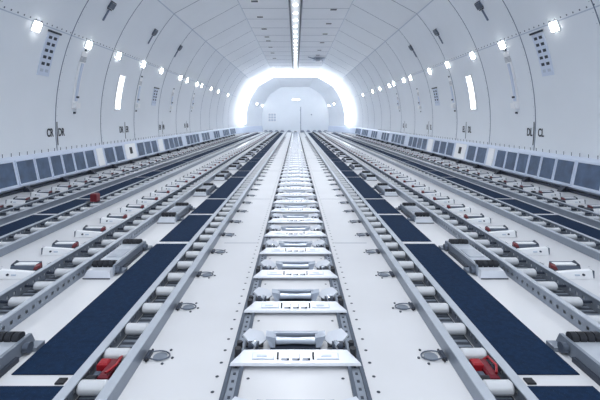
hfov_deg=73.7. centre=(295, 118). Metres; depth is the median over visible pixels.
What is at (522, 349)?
mat
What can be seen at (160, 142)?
blank panel
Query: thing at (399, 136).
air vent
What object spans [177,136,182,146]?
air vent
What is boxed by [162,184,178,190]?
lock
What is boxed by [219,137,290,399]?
track
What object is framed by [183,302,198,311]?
socket
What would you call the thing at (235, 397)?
lock
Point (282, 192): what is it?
lock
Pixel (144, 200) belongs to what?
lock
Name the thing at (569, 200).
lock
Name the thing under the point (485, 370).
motor
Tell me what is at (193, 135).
air vent
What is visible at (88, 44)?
wall light
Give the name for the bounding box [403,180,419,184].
lock
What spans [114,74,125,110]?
slot window
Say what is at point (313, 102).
wall
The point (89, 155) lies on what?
air vent
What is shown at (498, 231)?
lock
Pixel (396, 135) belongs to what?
air vent
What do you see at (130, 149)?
blank panel
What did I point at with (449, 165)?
lock
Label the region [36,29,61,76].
air vent
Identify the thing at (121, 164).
trim
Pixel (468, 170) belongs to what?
lock
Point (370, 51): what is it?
wall
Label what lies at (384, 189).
unit
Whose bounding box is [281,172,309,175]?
lock
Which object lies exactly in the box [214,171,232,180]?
unit
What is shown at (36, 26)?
wall light
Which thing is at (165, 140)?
air vent
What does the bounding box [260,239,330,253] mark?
lock
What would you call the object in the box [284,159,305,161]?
lock
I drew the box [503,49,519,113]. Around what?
strip
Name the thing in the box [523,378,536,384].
plug
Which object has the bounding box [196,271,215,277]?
ring
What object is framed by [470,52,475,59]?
wall light
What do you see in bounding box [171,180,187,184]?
lock
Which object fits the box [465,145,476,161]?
air vent
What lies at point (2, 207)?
lock
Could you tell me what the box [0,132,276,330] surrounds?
conveyor
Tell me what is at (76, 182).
lock
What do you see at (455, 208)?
lock
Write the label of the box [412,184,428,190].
lock
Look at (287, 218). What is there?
lock
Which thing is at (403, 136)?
air vent
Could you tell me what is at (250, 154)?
unit
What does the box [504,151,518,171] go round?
air vent
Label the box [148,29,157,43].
hook
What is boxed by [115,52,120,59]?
wall light
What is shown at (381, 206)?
mat
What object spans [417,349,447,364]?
ring
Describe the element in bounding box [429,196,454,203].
lock
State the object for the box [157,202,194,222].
unit
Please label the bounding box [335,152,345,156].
unit
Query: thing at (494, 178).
lock
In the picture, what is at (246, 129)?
trim
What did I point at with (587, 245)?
conveyor
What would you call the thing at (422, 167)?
mat
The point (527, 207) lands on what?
mat
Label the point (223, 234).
ring
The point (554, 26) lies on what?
wall light
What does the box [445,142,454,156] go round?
air vent
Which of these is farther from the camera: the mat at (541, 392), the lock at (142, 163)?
the lock at (142, 163)
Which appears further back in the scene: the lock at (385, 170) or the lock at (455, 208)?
the lock at (385, 170)
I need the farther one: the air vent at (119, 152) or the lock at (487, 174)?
the air vent at (119, 152)
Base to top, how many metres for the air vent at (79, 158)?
0.255 m
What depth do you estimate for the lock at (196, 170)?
5.52 m
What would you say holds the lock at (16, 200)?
on the floor
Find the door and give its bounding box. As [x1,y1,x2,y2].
[285,101,300,131]
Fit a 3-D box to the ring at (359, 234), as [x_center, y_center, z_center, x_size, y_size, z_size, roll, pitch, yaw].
[0.426,0.744,2.580,0.090,0.011,0.081,0,0,0]
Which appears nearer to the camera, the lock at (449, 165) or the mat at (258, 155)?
the lock at (449, 165)
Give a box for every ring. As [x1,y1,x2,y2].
[143,349,173,364]
[175,302,198,311]
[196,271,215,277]
[211,249,226,254]
[222,233,235,236]
[355,233,368,236]
[364,249,379,254]
[375,271,394,277]
[392,302,415,311]
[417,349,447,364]
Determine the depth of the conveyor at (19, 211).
4.08 m
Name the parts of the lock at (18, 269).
lever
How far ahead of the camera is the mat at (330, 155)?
8.18 m
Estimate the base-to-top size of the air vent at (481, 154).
0.255 m
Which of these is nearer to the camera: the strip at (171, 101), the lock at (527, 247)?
the lock at (527, 247)
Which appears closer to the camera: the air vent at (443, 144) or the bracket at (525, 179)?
the bracket at (525, 179)
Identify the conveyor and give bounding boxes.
[0,132,257,224]
[0,132,266,256]
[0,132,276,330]
[52,132,286,399]
[304,132,538,399]
[314,132,599,331]
[324,132,599,260]
[333,132,599,227]
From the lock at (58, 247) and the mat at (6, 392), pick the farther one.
the lock at (58, 247)
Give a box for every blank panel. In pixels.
[96,148,105,165]
[124,143,136,158]
[157,139,164,151]
[426,139,433,151]
[454,143,466,158]
[485,148,494,165]
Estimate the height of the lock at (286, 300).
0.047 m
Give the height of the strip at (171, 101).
0.555 m
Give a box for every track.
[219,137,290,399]
[300,137,371,399]
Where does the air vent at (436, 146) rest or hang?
attached to the wall at (370, 51)
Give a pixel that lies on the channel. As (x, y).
(295, 6)
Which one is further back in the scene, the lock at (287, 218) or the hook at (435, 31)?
the hook at (435, 31)
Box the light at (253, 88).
[241,74,349,124]
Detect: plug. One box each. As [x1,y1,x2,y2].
[54,378,67,384]
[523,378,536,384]
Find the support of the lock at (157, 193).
on the floor
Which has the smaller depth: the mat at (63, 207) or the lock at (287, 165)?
the mat at (63, 207)
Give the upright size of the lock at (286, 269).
0.047 m
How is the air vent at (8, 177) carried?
attached to the wall at (220, 51)
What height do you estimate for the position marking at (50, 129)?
0.100 m
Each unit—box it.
[0,331,44,377]
[82,239,151,278]
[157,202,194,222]
[193,183,218,195]
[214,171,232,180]
[228,163,242,169]
[238,157,249,162]
[245,152,254,156]
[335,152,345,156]
[341,157,352,162]
[348,163,362,169]
[358,171,376,180]
[372,183,397,195]
[396,202,433,222]
[439,239,508,278]
[546,331,599,385]
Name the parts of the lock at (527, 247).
lever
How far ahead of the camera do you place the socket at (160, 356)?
1.26 m
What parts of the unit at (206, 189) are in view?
plate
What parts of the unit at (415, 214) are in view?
plate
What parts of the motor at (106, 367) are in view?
motor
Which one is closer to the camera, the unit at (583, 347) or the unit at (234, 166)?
the unit at (583, 347)
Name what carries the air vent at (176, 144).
attached to the wall at (220, 51)
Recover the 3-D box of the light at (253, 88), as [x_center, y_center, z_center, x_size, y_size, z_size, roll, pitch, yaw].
[0.000,-0.991,20.150,5.383,2.528,0.600,0,0,0]
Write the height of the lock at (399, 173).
0.048 m
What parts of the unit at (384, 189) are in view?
plate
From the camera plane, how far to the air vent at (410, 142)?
9.78 m
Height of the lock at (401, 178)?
0.048 m
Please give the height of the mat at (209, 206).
0.004 m
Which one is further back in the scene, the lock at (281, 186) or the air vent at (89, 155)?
the air vent at (89, 155)
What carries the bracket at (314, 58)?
attached to the ceiling
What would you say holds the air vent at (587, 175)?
attached to the wall at (370, 51)
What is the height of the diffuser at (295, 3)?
0.005 m
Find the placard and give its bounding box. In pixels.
[268,113,275,121]
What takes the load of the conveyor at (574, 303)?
on the floor
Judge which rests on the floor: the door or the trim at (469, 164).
the trim at (469, 164)
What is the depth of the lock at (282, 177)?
4.86 m
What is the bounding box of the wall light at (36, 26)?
[30,20,41,32]
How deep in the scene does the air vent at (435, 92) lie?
8.19 m
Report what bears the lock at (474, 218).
on the floor
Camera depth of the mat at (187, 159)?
7.19 m
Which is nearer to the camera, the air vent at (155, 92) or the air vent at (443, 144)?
the air vent at (443, 144)
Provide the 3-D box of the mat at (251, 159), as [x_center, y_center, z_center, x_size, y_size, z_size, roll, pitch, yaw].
[-0.727,0.748,7.325,0.210,0.004,0.598,0,0,0]
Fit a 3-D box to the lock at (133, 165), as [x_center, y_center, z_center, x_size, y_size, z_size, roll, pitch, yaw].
[-2.446,0.725,6.223,0.211,0.048,0.134,0,0,0]
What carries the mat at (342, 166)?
on the floor
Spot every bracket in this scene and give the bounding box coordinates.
[23,186,33,191]
[61,177,69,181]
[308,56,324,61]
[521,177,529,181]
[557,186,567,191]
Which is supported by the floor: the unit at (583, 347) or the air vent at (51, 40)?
the unit at (583, 347)
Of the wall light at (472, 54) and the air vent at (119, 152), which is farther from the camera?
the air vent at (119, 152)
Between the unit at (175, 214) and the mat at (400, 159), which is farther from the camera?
the mat at (400, 159)
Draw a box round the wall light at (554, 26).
[549,20,560,32]
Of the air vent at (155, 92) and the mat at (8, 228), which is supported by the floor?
the mat at (8, 228)
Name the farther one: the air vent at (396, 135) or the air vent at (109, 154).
the air vent at (396, 135)
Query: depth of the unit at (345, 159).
6.93 m
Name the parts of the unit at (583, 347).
plate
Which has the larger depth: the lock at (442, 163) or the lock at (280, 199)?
the lock at (442, 163)
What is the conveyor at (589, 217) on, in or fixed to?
on the floor
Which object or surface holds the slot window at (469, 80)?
in the wall at (370, 51)
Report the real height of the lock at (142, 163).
0.048 m
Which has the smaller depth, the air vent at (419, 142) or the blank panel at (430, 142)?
the blank panel at (430, 142)
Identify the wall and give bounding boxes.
[0,0,280,157]
[262,87,328,131]
[310,0,599,158]
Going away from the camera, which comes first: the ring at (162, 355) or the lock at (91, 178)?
the ring at (162, 355)
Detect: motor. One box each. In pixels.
[85,355,122,379]
[469,355,500,379]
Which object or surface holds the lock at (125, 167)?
on the floor
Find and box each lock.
[0,205,12,210]
[0,260,50,278]
[6,196,38,203]
[30,190,59,196]
[41,240,84,254]
[51,184,77,190]
[69,180,93,184]
[74,225,110,236]
[85,176,106,180]
[98,172,118,176]
[100,213,127,223]
[110,169,128,172]
[120,166,137,169]
[120,204,144,212]
[130,164,145,167]
[136,196,161,203]
[138,162,153,164]
[150,190,169,196]
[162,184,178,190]
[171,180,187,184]
[180,176,197,180]
[187,172,200,176]
[194,169,206,172]
[205,164,215,167]
[230,328,360,365]
[232,396,358,399]
[244,287,346,312]
[253,259,337,277]
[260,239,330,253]
[264,224,326,235]
[268,213,322,222]
[271,204,319,211]
[273,196,317,202]
[275,190,315,195]
[277,184,313,189]
[278,180,312,184]
[279,176,311,179]
[281,169,309,172]
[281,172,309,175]
[282,166,308,169]
[283,161,307,164]
[283,164,307,166]
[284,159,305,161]
[285,156,305,157]
[285,158,305,159]
[286,153,304,154]
[375,164,385,167]
[384,169,396,172]
[390,172,403,176]
[393,176,410,180]
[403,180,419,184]
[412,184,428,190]
[421,190,440,196]
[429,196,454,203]
[437,162,452,164]
[445,164,460,167]
[446,204,470,212]
[453,166,470,169]
[462,169,480,172]
[463,213,490,223]
[472,172,492,176]
[480,225,516,236]
[484,176,505,180]
[497,180,521,184]
[506,240,549,254]
[513,184,539,190]
[531,190,560,196]
[540,260,594,278]
[552,196,584,203]
[578,205,599,212]
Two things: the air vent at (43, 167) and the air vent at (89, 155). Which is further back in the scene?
the air vent at (89, 155)
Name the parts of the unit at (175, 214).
plate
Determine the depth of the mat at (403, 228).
2.70 m
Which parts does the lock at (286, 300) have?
knob, knob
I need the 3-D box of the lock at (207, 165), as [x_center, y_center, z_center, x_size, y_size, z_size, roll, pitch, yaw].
[-1.296,0.725,6.228,0.211,0.048,0.134,0,0,0]
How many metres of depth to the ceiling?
11.07 m
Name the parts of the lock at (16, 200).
latch arm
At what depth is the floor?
1.65 m
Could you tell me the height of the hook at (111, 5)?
0.257 m
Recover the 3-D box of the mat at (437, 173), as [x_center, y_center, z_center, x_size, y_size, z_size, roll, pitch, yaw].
[1.917,0.748,5.460,0.255,0.004,0.568,0,0,0]
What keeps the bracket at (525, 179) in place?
on the floor
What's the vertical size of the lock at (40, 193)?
0.048 m
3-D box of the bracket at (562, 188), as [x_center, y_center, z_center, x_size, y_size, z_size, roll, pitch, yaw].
[2.752,0.722,4.130,0.075,0.054,0.080,0,0,0]
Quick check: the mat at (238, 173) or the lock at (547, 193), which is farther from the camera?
the mat at (238, 173)
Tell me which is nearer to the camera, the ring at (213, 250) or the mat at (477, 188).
the ring at (213, 250)
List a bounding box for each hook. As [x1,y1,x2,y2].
[102,0,116,20]
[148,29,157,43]
[433,29,442,43]
[474,0,488,20]
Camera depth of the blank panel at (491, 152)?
5.77 m
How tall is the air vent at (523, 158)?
0.255 m
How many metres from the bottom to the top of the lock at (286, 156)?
0.047 m
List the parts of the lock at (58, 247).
lever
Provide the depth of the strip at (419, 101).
9.30 m
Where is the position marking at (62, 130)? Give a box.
[58,128,64,135]
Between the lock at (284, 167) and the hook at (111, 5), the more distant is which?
the lock at (284, 167)
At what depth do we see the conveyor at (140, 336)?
1.50 m
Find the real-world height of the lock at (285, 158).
0.047 m
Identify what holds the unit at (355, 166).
on the floor
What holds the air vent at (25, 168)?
attached to the wall at (220, 51)
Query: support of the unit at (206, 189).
on the floor
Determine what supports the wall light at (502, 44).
attached to the wall at (370, 51)
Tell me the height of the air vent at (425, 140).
0.255 m
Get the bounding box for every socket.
[153,349,173,364]
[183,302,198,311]
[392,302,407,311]
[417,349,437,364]
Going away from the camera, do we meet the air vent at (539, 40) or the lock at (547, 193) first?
the lock at (547, 193)
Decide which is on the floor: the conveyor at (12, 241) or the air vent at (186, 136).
the conveyor at (12, 241)
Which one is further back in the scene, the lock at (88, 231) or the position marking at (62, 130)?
the position marking at (62, 130)
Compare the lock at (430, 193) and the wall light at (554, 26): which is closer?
the lock at (430, 193)
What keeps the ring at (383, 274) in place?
on the floor
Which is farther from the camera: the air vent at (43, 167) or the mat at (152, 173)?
the mat at (152, 173)
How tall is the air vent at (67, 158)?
0.255 m
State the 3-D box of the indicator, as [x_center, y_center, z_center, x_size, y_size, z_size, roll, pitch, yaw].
[-1.690,0.660,3.375,0.150,0.068,0.060,0,0,0]
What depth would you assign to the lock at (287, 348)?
1.24 m
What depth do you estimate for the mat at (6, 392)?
1.09 m
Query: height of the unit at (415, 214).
0.062 m
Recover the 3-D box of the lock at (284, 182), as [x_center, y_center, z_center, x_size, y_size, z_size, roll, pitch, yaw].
[0.000,0.726,4.571,0.394,0.047,0.152,0,0,0]
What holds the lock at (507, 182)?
on the floor
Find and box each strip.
[71,49,87,113]
[135,76,142,111]
[170,88,174,111]
[416,88,420,111]
[448,76,455,111]
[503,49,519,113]
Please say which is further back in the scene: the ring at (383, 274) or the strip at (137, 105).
the strip at (137, 105)
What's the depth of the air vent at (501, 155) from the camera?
5.50 m
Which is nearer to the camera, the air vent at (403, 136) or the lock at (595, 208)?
the lock at (595, 208)
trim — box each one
[0,126,262,193]
[0,135,232,197]
[328,126,599,195]
[358,135,599,199]
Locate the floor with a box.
[0,132,599,399]
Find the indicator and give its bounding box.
[86,193,103,201]
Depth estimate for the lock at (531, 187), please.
4.18 m
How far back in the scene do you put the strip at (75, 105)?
5.27 m
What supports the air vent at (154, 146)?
attached to the wall at (220, 51)
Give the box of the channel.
[288,0,302,67]
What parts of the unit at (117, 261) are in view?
plate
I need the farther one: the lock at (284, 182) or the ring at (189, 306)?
the lock at (284, 182)
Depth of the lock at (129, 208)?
3.20 m
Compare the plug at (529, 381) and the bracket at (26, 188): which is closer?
the plug at (529, 381)
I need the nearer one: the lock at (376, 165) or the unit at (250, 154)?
the lock at (376, 165)
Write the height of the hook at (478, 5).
0.257 m
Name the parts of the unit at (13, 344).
plate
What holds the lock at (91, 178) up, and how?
on the floor
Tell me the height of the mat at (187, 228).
0.004 m
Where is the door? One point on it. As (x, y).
(292, 108)
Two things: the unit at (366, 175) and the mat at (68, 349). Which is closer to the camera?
the mat at (68, 349)
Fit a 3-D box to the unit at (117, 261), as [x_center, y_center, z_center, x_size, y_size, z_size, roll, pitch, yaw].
[-0.915,0.718,2.102,0.164,0.062,0.467,0,0,0]
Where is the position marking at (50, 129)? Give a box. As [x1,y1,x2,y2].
[47,128,53,136]
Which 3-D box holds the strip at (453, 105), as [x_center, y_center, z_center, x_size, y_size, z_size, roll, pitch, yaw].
[2.863,-0.463,7.330,0.123,0.654,0.120,0,0,0]
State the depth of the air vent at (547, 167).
4.47 m
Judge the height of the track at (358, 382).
0.011 m
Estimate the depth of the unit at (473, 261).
2.02 m
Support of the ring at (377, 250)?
on the floor
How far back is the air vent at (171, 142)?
9.09 m
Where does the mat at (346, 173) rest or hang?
on the floor
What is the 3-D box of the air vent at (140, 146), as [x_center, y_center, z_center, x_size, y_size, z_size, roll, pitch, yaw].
[-2.820,0.549,7.300,0.064,0.255,0.324,0,0,0]
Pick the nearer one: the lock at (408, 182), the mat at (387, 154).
the lock at (408, 182)
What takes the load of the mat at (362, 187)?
on the floor
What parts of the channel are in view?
rail, rail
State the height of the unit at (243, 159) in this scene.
0.062 m
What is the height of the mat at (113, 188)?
0.004 m
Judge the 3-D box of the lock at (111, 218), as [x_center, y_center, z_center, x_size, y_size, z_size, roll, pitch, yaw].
[-1.296,0.725,2.928,0.211,0.048,0.134,0,0,0]
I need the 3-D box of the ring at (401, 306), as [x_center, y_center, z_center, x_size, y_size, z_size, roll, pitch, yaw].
[0.426,0.744,1.590,0.090,0.011,0.081,0,0,0]
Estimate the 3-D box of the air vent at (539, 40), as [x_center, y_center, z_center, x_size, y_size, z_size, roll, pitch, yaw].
[2.803,-0.745,4.555,0.157,0.506,0.230,0,0,0]
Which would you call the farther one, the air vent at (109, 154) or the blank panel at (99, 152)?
the air vent at (109, 154)
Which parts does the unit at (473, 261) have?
plate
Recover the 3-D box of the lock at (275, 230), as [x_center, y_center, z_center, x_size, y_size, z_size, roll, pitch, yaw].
[0.000,0.726,2.591,0.394,0.047,0.152,0,0,0]
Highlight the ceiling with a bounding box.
[237,0,353,86]
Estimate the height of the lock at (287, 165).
0.047 m
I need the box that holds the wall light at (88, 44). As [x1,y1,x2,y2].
[84,40,92,49]
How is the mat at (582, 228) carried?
on the floor
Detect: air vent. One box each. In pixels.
[0,161,18,189]
[15,158,38,184]
[34,156,52,180]
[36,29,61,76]
[49,154,64,176]
[61,152,75,174]
[72,151,86,171]
[83,149,96,168]
[103,146,115,164]
[114,145,125,161]
[136,142,145,156]
[144,141,152,154]
[150,140,158,152]
[151,87,158,105]
[163,138,169,149]
[168,137,174,148]
[173,137,178,147]
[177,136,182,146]
[185,135,190,144]
[189,134,193,143]
[192,134,196,142]
[394,134,398,142]
[397,134,401,143]
[400,135,405,144]
[408,136,413,146]
[412,137,417,147]
[416,137,422,148]
[421,138,427,149]
[432,87,439,105]
[432,140,440,152]
[438,141,446,154]
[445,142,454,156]
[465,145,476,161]
[475,146,487,164]
[494,149,507,168]
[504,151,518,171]
[515,152,529,174]
[526,154,541,176]
[529,29,554,76]
[538,156,556,180]
[552,158,575,184]
[572,161,599,191]
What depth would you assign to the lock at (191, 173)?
5.18 m
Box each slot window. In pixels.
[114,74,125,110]
[465,74,476,110]
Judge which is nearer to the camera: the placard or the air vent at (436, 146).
the air vent at (436, 146)
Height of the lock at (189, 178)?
0.048 m
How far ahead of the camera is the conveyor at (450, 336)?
1.50 m
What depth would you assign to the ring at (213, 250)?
2.24 m
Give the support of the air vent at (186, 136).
attached to the wall at (220, 51)
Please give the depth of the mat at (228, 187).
4.29 m
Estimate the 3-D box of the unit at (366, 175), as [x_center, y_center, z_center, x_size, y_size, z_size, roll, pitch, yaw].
[0.915,0.718,5.101,0.164,0.062,0.467,0,0,0]
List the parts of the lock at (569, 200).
latch arm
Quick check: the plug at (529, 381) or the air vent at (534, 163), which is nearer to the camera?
the plug at (529, 381)
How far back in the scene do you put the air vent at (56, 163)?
4.72 m
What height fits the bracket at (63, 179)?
0.054 m
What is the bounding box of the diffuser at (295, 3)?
[292,0,298,67]
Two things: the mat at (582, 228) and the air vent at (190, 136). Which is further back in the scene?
the air vent at (190, 136)
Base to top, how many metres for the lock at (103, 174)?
0.048 m
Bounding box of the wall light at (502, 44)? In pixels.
[498,40,506,49]
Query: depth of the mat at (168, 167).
6.28 m
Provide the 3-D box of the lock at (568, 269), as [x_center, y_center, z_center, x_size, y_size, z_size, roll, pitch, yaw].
[1.296,0.725,1.938,0.211,0.048,0.134,0,0,0]
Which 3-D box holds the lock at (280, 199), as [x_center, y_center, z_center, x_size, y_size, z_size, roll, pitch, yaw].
[0.000,0.726,3.581,0.394,0.047,0.152,0,0,0]
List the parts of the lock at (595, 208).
latch arm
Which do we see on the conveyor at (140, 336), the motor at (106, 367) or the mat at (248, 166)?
the motor at (106, 367)
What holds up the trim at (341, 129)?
attached to the wall at (370, 51)
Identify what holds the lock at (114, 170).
on the floor
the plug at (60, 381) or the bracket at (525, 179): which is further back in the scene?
the bracket at (525, 179)
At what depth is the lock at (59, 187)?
4.18 m
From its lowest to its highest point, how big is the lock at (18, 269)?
0.048 m
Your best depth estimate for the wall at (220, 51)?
6.34 m
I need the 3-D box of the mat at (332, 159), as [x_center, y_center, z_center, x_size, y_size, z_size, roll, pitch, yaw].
[0.727,0.748,7.325,0.210,0.004,0.598,0,0,0]
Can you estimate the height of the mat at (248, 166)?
0.004 m
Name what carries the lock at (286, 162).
on the floor
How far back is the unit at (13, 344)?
1.26 m
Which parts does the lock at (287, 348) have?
knob, knob, knob, knob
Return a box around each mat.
[0,215,52,236]
[0,386,63,399]
[11,244,186,374]
[37,199,89,213]
[80,177,148,197]
[138,171,163,176]
[154,162,185,170]
[159,215,211,241]
[179,158,195,161]
[190,153,208,157]
[190,199,225,213]
[208,177,244,197]
[231,171,249,176]
[238,162,257,170]
[248,158,260,161]
[253,153,265,157]
[325,153,337,157]
[330,158,342,161]
[333,162,352,170]
[341,171,359,176]
[346,177,382,197]
[365,199,400,213]
[379,215,431,241]
[382,153,400,157]
[395,158,411,161]
[404,244,579,374]
[405,162,436,170]
[427,171,452,176]
[442,177,510,197]
[498,199,553,213]
[527,386,599,399]
[538,215,599,239]
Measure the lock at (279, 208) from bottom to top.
0.047 m
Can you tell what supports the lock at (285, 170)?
on the floor
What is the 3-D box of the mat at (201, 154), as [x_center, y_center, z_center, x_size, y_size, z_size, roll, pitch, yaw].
[-1.917,0.748,8.275,0.255,0.004,1.198,0,0,0]
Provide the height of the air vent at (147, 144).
0.255 m
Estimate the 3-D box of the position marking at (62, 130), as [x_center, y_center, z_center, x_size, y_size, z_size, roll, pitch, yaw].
[-2.923,0.162,5.000,0.007,0.098,0.130,0,0,0]
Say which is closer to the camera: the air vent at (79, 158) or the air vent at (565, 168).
the air vent at (565, 168)
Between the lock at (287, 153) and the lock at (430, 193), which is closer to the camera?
the lock at (430, 193)
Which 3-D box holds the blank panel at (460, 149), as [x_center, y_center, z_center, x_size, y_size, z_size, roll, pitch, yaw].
[2.819,0.548,6.850,0.065,0.250,0.420,0,0,0]
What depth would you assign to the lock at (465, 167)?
5.83 m
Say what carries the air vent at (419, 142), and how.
attached to the wall at (370, 51)
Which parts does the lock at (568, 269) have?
lever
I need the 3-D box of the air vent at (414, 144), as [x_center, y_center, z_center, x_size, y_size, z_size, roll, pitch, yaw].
[2.820,0.549,9.445,0.064,0.255,0.314,0,0,0]

